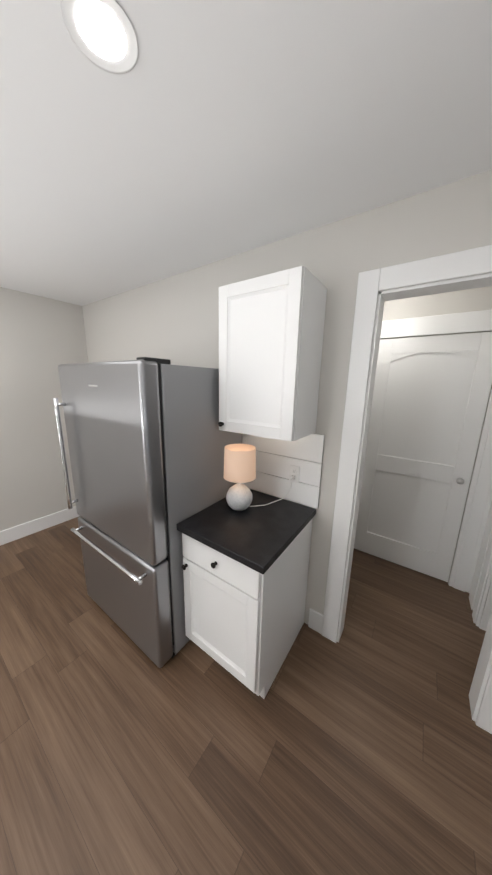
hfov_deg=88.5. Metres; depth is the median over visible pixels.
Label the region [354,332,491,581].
hall door
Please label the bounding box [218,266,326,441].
upper cabinet
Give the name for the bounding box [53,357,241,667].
fridge
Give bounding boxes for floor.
[0,517,491,874]
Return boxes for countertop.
[176,489,315,573]
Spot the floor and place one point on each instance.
(363, 746)
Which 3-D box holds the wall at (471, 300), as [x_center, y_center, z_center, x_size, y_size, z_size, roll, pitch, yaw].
[1.008,-0.088,2.541,2.520,2.500,0.110,10,15,34]
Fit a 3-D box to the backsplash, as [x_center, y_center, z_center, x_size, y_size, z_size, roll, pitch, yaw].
[0.218,0.178,1.721,0.595,0.476,0.016,10,15,34]
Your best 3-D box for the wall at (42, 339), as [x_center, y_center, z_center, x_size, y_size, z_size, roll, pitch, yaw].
[-3.208,0.064,1.422,0.110,2.500,4.400,10,15,34]
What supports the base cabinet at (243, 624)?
on the floor
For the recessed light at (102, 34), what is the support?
in the ceiling
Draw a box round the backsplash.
[242,433,324,508]
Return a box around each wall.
[0,287,87,530]
[82,170,491,679]
[382,286,491,582]
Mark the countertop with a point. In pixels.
(259, 539)
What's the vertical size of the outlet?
0.112 m
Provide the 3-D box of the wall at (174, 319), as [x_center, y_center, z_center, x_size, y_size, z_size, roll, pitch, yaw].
[-0.195,-0.010,2.059,4.310,2.500,0.110,10,15,34]
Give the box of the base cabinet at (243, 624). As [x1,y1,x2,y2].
[182,518,312,698]
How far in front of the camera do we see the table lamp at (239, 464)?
1.49 m
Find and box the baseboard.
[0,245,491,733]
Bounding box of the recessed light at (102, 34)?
[60,0,138,73]
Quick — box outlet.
[289,465,299,482]
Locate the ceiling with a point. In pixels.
(202, 133)
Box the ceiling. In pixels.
[0,0,491,305]
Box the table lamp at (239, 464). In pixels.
[223,444,294,510]

